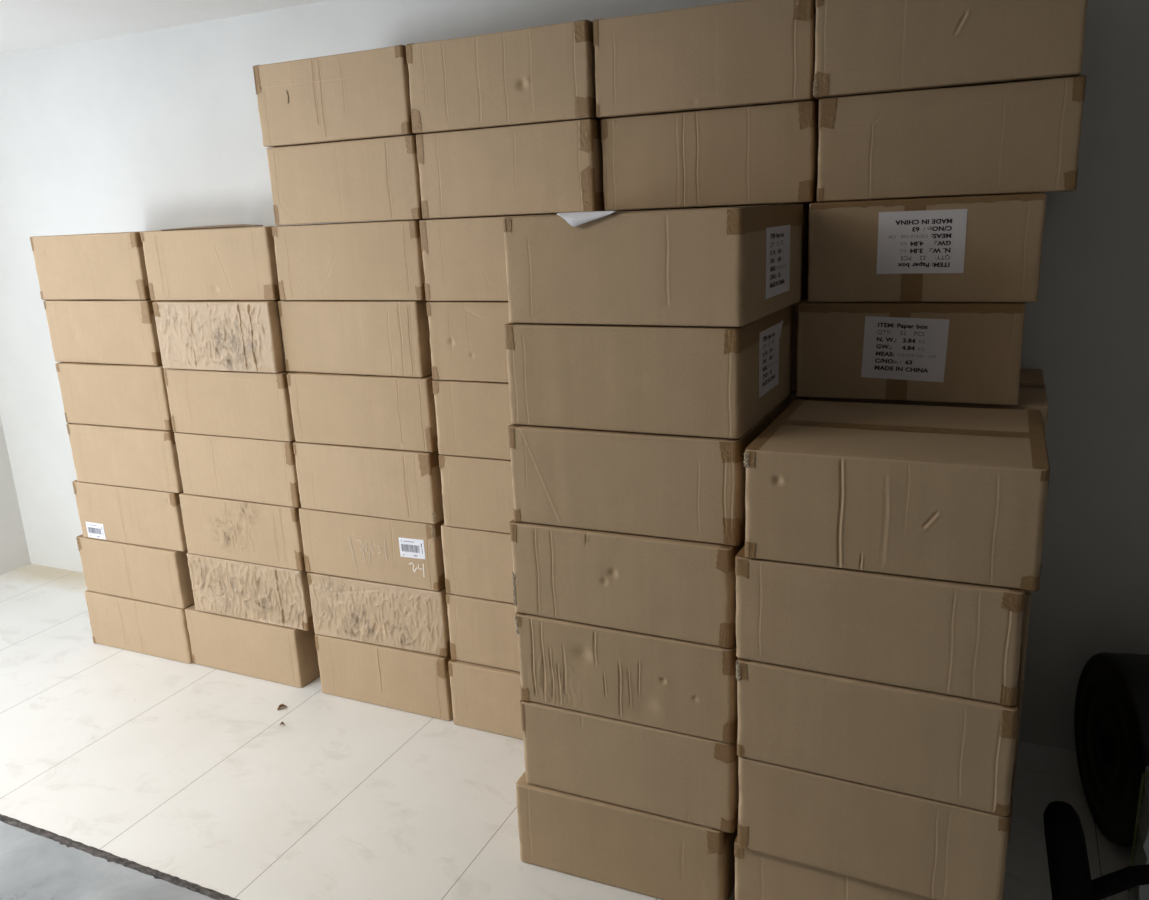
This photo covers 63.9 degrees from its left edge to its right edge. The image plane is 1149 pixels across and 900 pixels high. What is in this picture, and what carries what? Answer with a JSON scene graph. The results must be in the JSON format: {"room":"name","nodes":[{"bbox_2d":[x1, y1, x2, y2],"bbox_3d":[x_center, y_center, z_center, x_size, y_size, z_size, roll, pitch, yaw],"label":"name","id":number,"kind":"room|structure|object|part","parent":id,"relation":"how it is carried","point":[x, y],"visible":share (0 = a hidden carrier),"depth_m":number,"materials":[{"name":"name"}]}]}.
{"room":"storage room","nodes":[
{"label":"storage room","id":0,"kind":"room"},
{"bbox_2d":[0,416,30,574],"bbox_3d":[-4.236,0.141,2.020,0.150,2.450,5.900,4,16,25],"label":"wall","id":1,"kind":"structure","parent":0,"point":[14,554],"depth_m":4.75,"materials":[{"name":"white paint"}]},
{"bbox_2d":[0,0,326,55],"bbox_3d":[-0.776,-0.858,0.167,7.830,0.120,6.050,4,16,25],"label":"ceiling","id":2,"kind":"structure","parent":0,"point":[25,25],"depth_m":3.40,"materials":[{"name":"paint"}]},
{"bbox_2d":[0,563,1131,899],"bbox_3d":[-0.665,1.616,0.814,7.830,0.100,6.050,4,16,25],"label":"floor","id":3,"kind":"structure","parent":0,"point":[191,772],"depth_m":2.82,"materials":[{"name":"white tile"}]},
{"bbox_2d":[0,814,238,899],"bbox_3d":[-0.088,1.227,2.013,7.530,0.007,0.025,4,16,25],"label":"trim","id":4,"kind":"structure","parent":3,"relation":"on","point":[62,840],"depth_m":2.56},
{"bbox_2d":[84,590,194,663],"bbox_3d":[-1.685,0.659,3.978,0.560,0.238,0.514,4,16,24],"label":"cardboard box","id":5,"kind":"object","parent":3,"relation":"on","point":[144,627],"visible":0.4,"depth_m":3.74,"materials":[{"name":"brown cardboard"}]},
{"bbox_2d":[76,534,194,608],"bbox_3d":[-1.684,0.427,3.914,0.563,0.238,0.515,4,16,25],"label":"cardboard box","id":6,"kind":"object","parent":5,"relation":"on","point":[161,576],"visible":0.47,"depth_m":3.67,"materials":[{"name":"beige cardboard"}]},
{"bbox_2d":[72,480,187,550],"bbox_3d":[-1.660,0.196,3.844,0.561,0.238,0.514,4,16,24],"label":"cardboard box","id":7,"kind":"object","parent":6,"relation":"on","point":[138,516],"visible":0.51,"depth_m":3.61,"materials":[{"name":"brown cardboard"}]},
{"bbox_2d":[66,423,182,492],"bbox_3d":[-1.642,-0.033,3.767,0.561,0.238,0.515,4,16,24],"label":"cardboard box","id":8,"kind":"object","parent":7,"relation":"on","point":[141,458],"visible":0.46,"depth_m":3.53,"materials":[{"name":"brown cardboard"}]},
{"bbox_2d":[55,362,172,430],"bbox_3d":[-1.654,-0.266,3.713,0.561,0.239,0.515,4,16,24],"label":"cardboard box","id":9,"kind":"object","parent":8,"relation":"on","point":[119,395],"visible":0.44,"depth_m":3.48,"materials":[{"name":"brown cardboard"}]},
{"bbox_2d":[43,299,161,365],"bbox_3d":[-1.678,-0.503,3.672,0.561,0.239,0.514,4,16,24],"label":"cardboard box","id":10,"kind":"object","parent":9,"relation":"on","point":[81,331],"visible":0.56,"depth_m":3.44,"materials":[{"name":"brown cardboard"}]},
{"bbox_2d":[30,227,231,299],"bbox_3d":[-1.697,-0.736,3.617,0.561,0.239,0.514,4,16,24],"label":"cardboard box","id":11,"kind":"object","parent":10,"relation":"on","point":[98,266],"visible":0.59,"depth_m":3.38,"materials":[{"name":"brown cardboard"}]},
{"bbox_2d":[185,604,319,687],"bbox_3d":[-1.169,0.696,3.750,0.560,0.238,0.514,4,16,25],"label":"cardboard box","id":12,"kind":"object","parent":3,"relation":"on","point":[265,651],"visible":0.44,"depth_m":3.50,"materials":[{"name":"brown cardboard"}]},
{"bbox_2d":[187,553,313,630],"bbox_3d":[-1.129,0.467,3.667,0.560,0.238,0.522,4,16,24],"label":"cardboard box","id":13,"kind":"object","parent":12,"relation":"on","point":[280,596],"visible":0.48,"depth_m":3.43,"materials":[{"name":"brown cardboard"}]},
{"bbox_2d":[179,493,305,570],"bbox_3d":[-1.127,0.237,3.598,0.561,0.239,0.516,4,16,24],"label":"cardboard box","id":14,"kind":"object","parent":13,"relation":"on","point":[246,531],"visible":0.57,"depth_m":3.36,"materials":[{"name":"brown cardboard"}]},
{"bbox_2d":[174,432,300,507],"bbox_3d":[-1.115,0.006,3.528,0.560,0.239,0.515,4,16,25],"label":"cardboard box","id":15,"kind":"object","parent":14,"relation":"on","point":[236,468],"visible":0.57,"depth_m":3.29,"materials":[{"name":"brown cardboard"}]},
{"bbox_2d":[163,368,294,441],"bbox_3d":[-1.122,-0.224,3.459,0.561,0.239,0.515,4,16,25],"label":"cardboard box","id":16,"kind":"object","parent":15,"relation":"on","point":[255,405],"visible":0.53,"depth_m":3.22,"materials":[{"name":"brown cardboard"}]},
{"bbox_2d":[152,300,285,372],"bbox_3d":[-1.140,-0.451,3.382,0.532,0.238,0.522,4,16,24],"label":"cardboard box","id":17,"kind":"object","parent":16,"relation":"on","point":[218,335],"visible":0.56,"depth_m":3.15,"materials":[{"name":"brown cardboard"}]},
{"bbox_2d":[140,222,348,300],"bbox_3d":[-1.153,-0.695,3.345,0.564,0.249,0.515,4,16,23],"label":"cardboard box","id":18,"kind":"object","parent":17,"relation":"on","point":[214,262],"visible":0.63,"depth_m":3.11,"materials":[{"name":"brown cardboard"}]},
{"bbox_2d":[314,634,452,720],"bbox_3d":[-0.582,0.740,3.479,0.561,0.238,0.515,4,16,25],"label":"cardboard box","id":19,"kind":"object","parent":3,"relation":"on","point":[416,682],"visible":0.41,"depth_m":3.24,"materials":[{"name":"brown cardboard"}]},
{"bbox_2d":[307,572,450,656],"bbox_3d":[-0.594,0.507,3.421,0.561,0.239,0.519,4,16,23],"label":"cardboard box","id":20,"kind":"object","parent":19,"relation":"on","point":[391,615],"visible":0.46,"depth_m":3.19,"materials":[{"name":"brown cardboard"}]},
{"bbox_2d":[299,507,444,590],"bbox_3d":[-0.606,0.275,3.363,0.563,0.239,0.515,4,16,24],"label":"cardboard box","id":21,"kind":"object","parent":20,"relation":"on","point":[370,548],"visible":0.53,"depth_m":3.12,"materials":[{"name":"brown cardboard"}]},
{"bbox_2d":[293,441,443,523],"bbox_3d":[-0.602,0.045,3.291,0.563,0.238,0.515,4,16,25],"label":"cardboard box","id":22,"kind":"object","parent":21,"relation":"on","point":[406,485],"visible":0.44,"depth_m":3.05,"materials":[{"name":"beige cardboard"}]},
{"bbox_2d":[287,372,437,452],"bbox_3d":[-0.606,-0.187,3.231,0.561,0.239,0.514,4,16,24],"label":"cardboard box","id":23,"kind":"object","parent":22,"relation":"on","point":[374,411],"visible":0.59,"depth_m":2.99,"materials":[{"name":"brown cardboard"}]},
{"bbox_2d":[278,300,431,377],"bbox_3d":[-0.621,-0.423,3.184,0.561,0.239,0.514,5,16,26],"label":"cardboard box","id":24,"kind":"object","parent":23,"relation":"on","point":[360,337],"visible":0.56,"depth_m":2.94,"materials":[{"name":"brown cardboard"}]},
{"bbox_2d":[272,216,488,300],"bbox_3d":[-0.615,-0.651,3.108,0.561,0.239,0.514,4,16,24],"label":"cardboard box","id":25,"kind":"object","parent":24,"relation":"on","point":[372,260],"visible":0.76,"depth_m":2.87,"materials":[{"name":"brown cardboard"}]},
{"bbox_2d":[267,135,436,225],"bbox_3d":[-0.608,-0.880,3.034,0.561,0.239,0.514,4,16,25],"label":"cardboard box","id":26,"kind":"object","parent":25,"relation":"on","point":[377,179],"visible":0.75,"depth_m":2.80,"materials":[{"name":"brown cardboard"}]},
{"bbox_2d":[253,45,416,146],"bbox_3d":[-0.627,-1.108,2.958,0.561,0.239,0.509,4,16,25],"label":"cardboard box","id":27,"kind":"object","parent":26,"relation":"on","point":[359,95],"visible":0.64,"depth_m":2.73,"materials":[{"name":"brown cardboard"}]},
{"bbox_2d":[448,659,523,739],"bbox_3d":[-0.074,0.781,3.235,0.534,0.238,0.514,4,16,25],"label":"cardboard box","id":28,"kind":"object","parent":3,"relation":"on","point":[484,698],"visible":0.27,"depth_m":3.06,"materials":[{"name":"brown cardboard"}]},
{"bbox_2d":[446,593,519,671],"bbox_3d":[-0.075,0.546,3.184,0.534,0.239,0.514,4,16,25],"label":"cardboard box","id":29,"kind":"object","parent":28,"relation":"on","point":[481,631],"visible":0.29,"depth_m":3.01,"materials":[{"name":"brown cardboard"}]},
{"bbox_2d":[441,524,512,602],"bbox_3d":[-0.084,0.315,3.123,0.534,0.238,0.514,4,16,25],"label":"cardboard box","id":30,"kind":"object","parent":29,"relation":"on","point":[477,563],"visible":0.2,"depth_m":2.95,"materials":[{"name":"brown cardboard"}]},
{"bbox_2d":[438,454,513,532],"bbox_3d":[-0.079,0.085,3.048,0.534,0.238,0.514,4,16,25],"label":"cardboard box","id":31,"kind":"object","parent":30,"relation":"on","point":[477,492],"visible":0.22,"depth_m":2.88,"materials":[{"name":"brown cardboard"}]},
{"bbox_2d":[432,380,511,459],"bbox_3d":[-0.089,-0.145,2.981,0.534,0.238,0.514,4,16,25],"label":"cardboard box","id":32,"kind":"object","parent":31,"relation":"on","point":[473,418],"visible":0.29,"depth_m":2.81,"materials":[{"name":"brown cardboard"}]},
{"bbox_2d":[426,301,509,382],"bbox_3d":[-0.096,-0.376,2.915,0.534,0.239,0.514,4,16,25],"label":"cardboard box","id":33,"kind":"object","parent":32,"relation":"on","point":[467,338],"visible":0.25,"depth_m":2.74,"materials":[{"name":"brown cardboard"}]},
{"bbox_2d":[419,210,634,300],"bbox_3d":[-0.107,-0.608,2.856,0.534,0.239,0.514,4,16,25],"label":"cardboard box","id":34,"kind":"object","parent":33,"relation":"on","point":[464,259],"visible":0.32,"depth_m":2.68,"materials":[{"name":"brown cardboard"}]},
{"bbox_2d":[416,118,604,218],"bbox_3d":[-0.095,-0.840,2.791,0.561,0.239,0.515,4,16,25],"label":"cardboard box","id":35,"kind":"object","parent":34,"relation":"on","point":[553,167],"visible":0.85,"depth_m":2.55,"materials":[{"name":"brown cardboard"}]},
{"bbox_2d":[405,20,600,133],"bbox_3d":[-0.113,-1.071,2.727,0.561,0.239,0.514,4,16,24],"label":"cardboard box","id":36,"kind":"object","parent":35,"relation":"on","point":[540,74],"visible":0.77,"depth_m":2.49,"materials":[{"name":"brown cardboard"}]},
{"bbox_2d":[516,772,737,899],"bbox_3d":[0.202,0.947,2.554,0.560,0.238,0.508,4,16,24],"label":"cardboard box","id":37,"kind":"object","parent":3,"relation":"on","point":[646,853],"visible":0.44,"depth_m":2.32,"materials":[{"name":"brown cardboard"}]},
{"bbox_2d":[520,699,738,832],"bbox_3d":[0.222,0.715,2.487,0.561,0.239,0.507,4,16,24],"label":"cardboard box","id":38,"kind":"object","parent":37,"relation":"on","point":[693,779],"visible":0.52,"depth_m":2.25,"materials":[{"name":"brown cardboard"}]},
{"bbox_2d":[515,612,737,743],"bbox_3d":[0.214,0.483,2.427,0.562,0.239,0.509,4,16,25],"label":"cardboard box","id":39,"kind":"object","parent":38,"relation":"on","point":[682,686],"visible":0.48,"depth_m":2.19,"materials":[{"name":"beige cardboard"}]},
{"bbox_2d":[510,519,744,648],"bbox_3d":[0.203,0.250,2.371,0.563,0.239,0.508,5,16,25],"label":"cardboard box","id":40,"kind":"object","parent":39,"relation":"on","point":[679,589],"visible":0.59,"depth_m":2.14,"materials":[{"name":"beige cardboard"}]},
{"bbox_2d":[508,397,787,545],"bbox_3d":[0.203,0.016,2.316,0.561,0.239,0.507,4,16,24],"label":"cardboard box","id":41,"kind":"object","parent":40,"relation":"on","point":[692,488],"visible":0.67,"depth_m":2.08,"materials":[{"name":"brown cardboard"}]},
{"bbox_2d":[504,305,791,438],"bbox_3d":[0.200,-0.217,2.259,0.564,0.238,0.507,4,16,25],"label":"cardboard box","id":42,"kind":"object","parent":41,"relation":"on","point":[702,381],"visible":0.81,"depth_m":2.04,"materials":[{"name":"brown cardboard"}]},
{"bbox_2d":[503,203,802,326],"bbox_3d":[0.203,-0.448,2.190,0.561,0.238,0.507,5,16,27],"label":"cardboard box","id":43,"kind":"object","parent":42,"relation":"on","point":[721,266],"visible":0.96,"depth_m":1.97,"materials":[{"name":"brown cardboard"}]},
{"bbox_2d":[557,210,620,226],"bbox_3d":[0.069,-0.520,2.063,0.142,0.030,0.228,4,16,25],"label":"paper sheet","id":44,"kind":"object","parent":43,"relation":"on","point":[574,219],"visible":1,"depth_m":1.97,"materials":[{"name":"white paper"}]},
{"bbox_2d":[734,834,934,899],"bbox_3d":[0.740,0.991,2.292,0.560,0.238,0.520,4,16,25],"label":"cardboard box","id":45,"kind":"object","parent":3,"relation":"on","point":[758,875],"visible":0.2,"depth_m":2.11,"materials":[{"name":"brown cardboard"}]},
{"bbox_2d":[738,757,1013,899],"bbox_3d":[0.737,0.765,2.208,0.561,0.239,0.520,5,16,26],"label":"cardboard box","id":46,"kind":"object","parent":45,"relation":"on","point":[926,847],"visible":0.46,"depth_m":1.97,"materials":[{"name":"brown cardboard"}]},
{"bbox_2d":[736,612,1023,816],"bbox_3d":[0.722,0.534,2.147,0.563,0.239,0.521,5,16,26],"label":"cardboard box","id":47,"kind":"object","parent":46,"relation":"on","point":[956,750],"visible":0.51,"depth_m":1.91,"materials":[{"name":"beige cardboard"}]},
{"bbox_2d":[735,545,1025,706],"bbox_3d":[0.710,0.300,2.094,0.561,0.239,0.520,5,16,26],"label":"cardboard box","id":48,"kind":"object","parent":47,"relation":"on","point":[960,639],"visible":0.48,"depth_m":1.85,"materials":[{"name":"brown cardboard"}]},
{"bbox_2d":[743,399,1049,591],"bbox_3d":[0.712,0.068,2.029,0.563,0.239,0.521,4,16,24],"label":"cardboard box","id":49,"kind":"object","parent":48,"relation":"on","point":[958,494],"visible":1,"depth_m":1.82,"materials":[{"name":"beige cardboard"}]},
{"bbox_2d":[1008,764,1015,842],"bbox_3d":[1.009,0.856,2.764,0.559,0.238,0.513,4,16,25],"label":"cardboard box","id":50,"kind":"object","parent":3,"relation":"on","point":[1014,767],"visible":0.06,"depth_m":2.42,"materials":[{"name":"brown cardboard"}]},
{"bbox_2d":[1014,681,1023,763],"bbox_3d":[0.998,0.624,2.703,0.559,0.238,0.514,4,16,25],"label":"cardboard box","id":51,"kind":"object","parent":50,"relation":"on","point":[1021,682],"visible":0.05,"depth_m":2.37,"materials":[{"name":"brown cardboard"}]},
{"bbox_2d":[1020,593,1031,680],"bbox_3d":[0.988,0.392,2.642,0.559,0.238,0.514,4,16,25],"label":"cardboard box","id":52,"kind":"object","parent":51,"relation":"on","point":[1026,614],"visible":0.09,"depth_m":2.30,"materials":[{"name":"brown cardboard"}]},
{"bbox_3d":[0.977,0.160,2.582,0.559,0.238,0.513,4,16,25],"label":"cardboard box","id":53,"kind":"object","parent":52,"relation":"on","visible":0},
{"bbox_2d":[807,369,1047,433],"bbox_3d":[0.962,-0.069,2.510,0.560,0.238,0.514,4,16,25],"label":"cardboard box","id":54,"kind":"object","parent":53,"relation":"on","point":[1032,387],"visible":0.15,"depth_m":2.27,"materials":[{"name":"brown cardboard"}]},
{"bbox_2d":[796,298,1025,405],"bbox_3d":[0.906,-0.302,2.462,0.515,0.238,0.558,4,16,24],"label":"cardboard box","id":55,"kind":"object","parent":54,"relation":"on","point":[947,352],"visible":0.9,"depth_m":2.21,"materials":[{"name":"brown cardboard"}]},
{"bbox_2d":[807,193,1045,302],"bbox_3d":[0.919,-0.532,2.390,0.515,0.238,0.559,4,16,24],"label":"cardboard box","id":56,"kind":"object","parent":55,"relation":"on","point":[977,248],"visible":1,"depth_m":2.14,"materials":[{"name":"brown cardboard"}]},
{"bbox_2d":[817,75,1086,201],"bbox_3d":[0.944,-0.765,2.325,0.561,0.239,0.514,4,16,24],"label":"cardboard box","id":57,"kind":"object","parent":56,"relation":"on","point":[1023,136],"visible":1,"depth_m":2.09,"materials":[{"name":"brown cardboard"}]},
{"bbox_2d":[813,0,1087,99],"bbox_3d":[0.918,-0.993,2.253,0.563,0.239,0.515,4,16,24],"label":"cardboard box","id":58,"kind":"object","parent":57,"relation":"on","point":[863,47],"visible":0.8,"depth_m":2.04,"materials":[{"name":"beige cardboard"}]},
{"bbox_2d":[1043,801,1148,899],"bbox_3d":[1.214,0.971,1.920,0.450,0.442,0.088,3,16,21],"label":"stand","id":59,"kind":"object","parent":3,"relation":"on","point":[1067,856],"visible":1,"depth_m":1.93,"materials":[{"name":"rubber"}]},
{"bbox_3d":[1.077,0.963,1.975,0.156,0.442,0.088,4,16,25],"label":"post","id":60,"kind":"part","parent":59,"relation":"part of","materials":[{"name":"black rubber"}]},
{"bbox_2d":[1074,652,1148,846],"bbox_3d":[1.579,0.789,2.419,0.342,0.490,0.490,0,15,11],"label":"roll","id":61,"kind":"object","parent":3,"relation":"on","point":[1111,716],"visible":0.97,"depth_m":2.40,"materials":[{"name":"black plastic"}]},
{"bbox_2d":[1127,766,1148,899],"bbox_3d":[1.431,0.938,2.038,0.337,0.410,0.207,6,17,28],"label":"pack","id":62,"kind":"object","parent":3,"relation":"on","point":[1140,853],"visible":0.81,"depth_m":2.07,"materials":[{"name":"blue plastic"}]},
{"bbox_3d":[0.493,0.812,3.020,0.528,0.238,0.510,4,16,25],"label":"cardboard box","id":63,"kind":"object","parent":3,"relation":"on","visible":0},
{"bbox_3d":[0.483,0.580,2.959,0.528,0.238,0.509,4,16,25],"label":"cardboard box","id":64,"kind":"object","parent":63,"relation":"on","visible":0},
{"bbox_3d":[0.472,0.348,2.898,0.528,0.238,0.510,4,16,25],"label":"cardboard box","id":65,"kind":"object","parent":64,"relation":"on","visible":0},
{"bbox_3d":[0.462,0.116,2.838,0.528,0.238,0.509,4,16,25],"label":"cardboard box","id":66,"kind":"object","parent":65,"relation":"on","visible":0},
{"bbox_3d":[0.452,-0.116,2.777,0.528,0.238,0.509,4,16,25],"label":"cardboard box","id":67,"kind":"object","parent":66,"relation":"on","visible":0},
{"bbox_3d":[0.441,-0.348,2.716,0.528,0.238,0.510,4,16,25],"label":"cardboard box","id":68,"kind":"object","parent":67,"relation":"on","visible":0},
{"bbox_2d":[616,202,823,296],"bbox_3d":[0.431,-0.580,2.656,0.528,0.238,0.510,4,16,25],"label":"cardboard box","id":69,"kind":"object","parent":68,"relation":"on","point":[805,225],"visible":0.15,"depth_m":2.41,"materials":[{"name":"brown cardboard"}]},
{"bbox_2d":[600,100,818,210],"bbox_3d":[0.431,-0.809,2.584,0.561,0.239,0.514,4,16,24],"label":"cardboard box","id":70,"kind":"object","parent":69,"relation":"on","point":[761,154],"visible":0.91,"depth_m":2.35,"materials":[{"name":"brown cardboard"}]},
{"bbox_2d":[593,0,818,118],"bbox_3d":[0.407,-1.036,2.506,0.561,0.239,0.507,4,16,24],"label":"cardboard box","id":71,"kind":"object","parent":70,"relation":"on","point":[744,53],"visible":0.67,"depth_m":2.28,"materials":[{"name":"brown cardboard"}]},
{"bbox_2d":[0,0,1148,750],"bbox_3d":[0.514,-0.346,3.070,7.830,2.450,0.150,4,16,25],"label":"wall","id":72,"kind":"structure","parent":0,"point":[158,129],"depth_m":3.17,"materials":[{"name":"white paint"}]}
]}

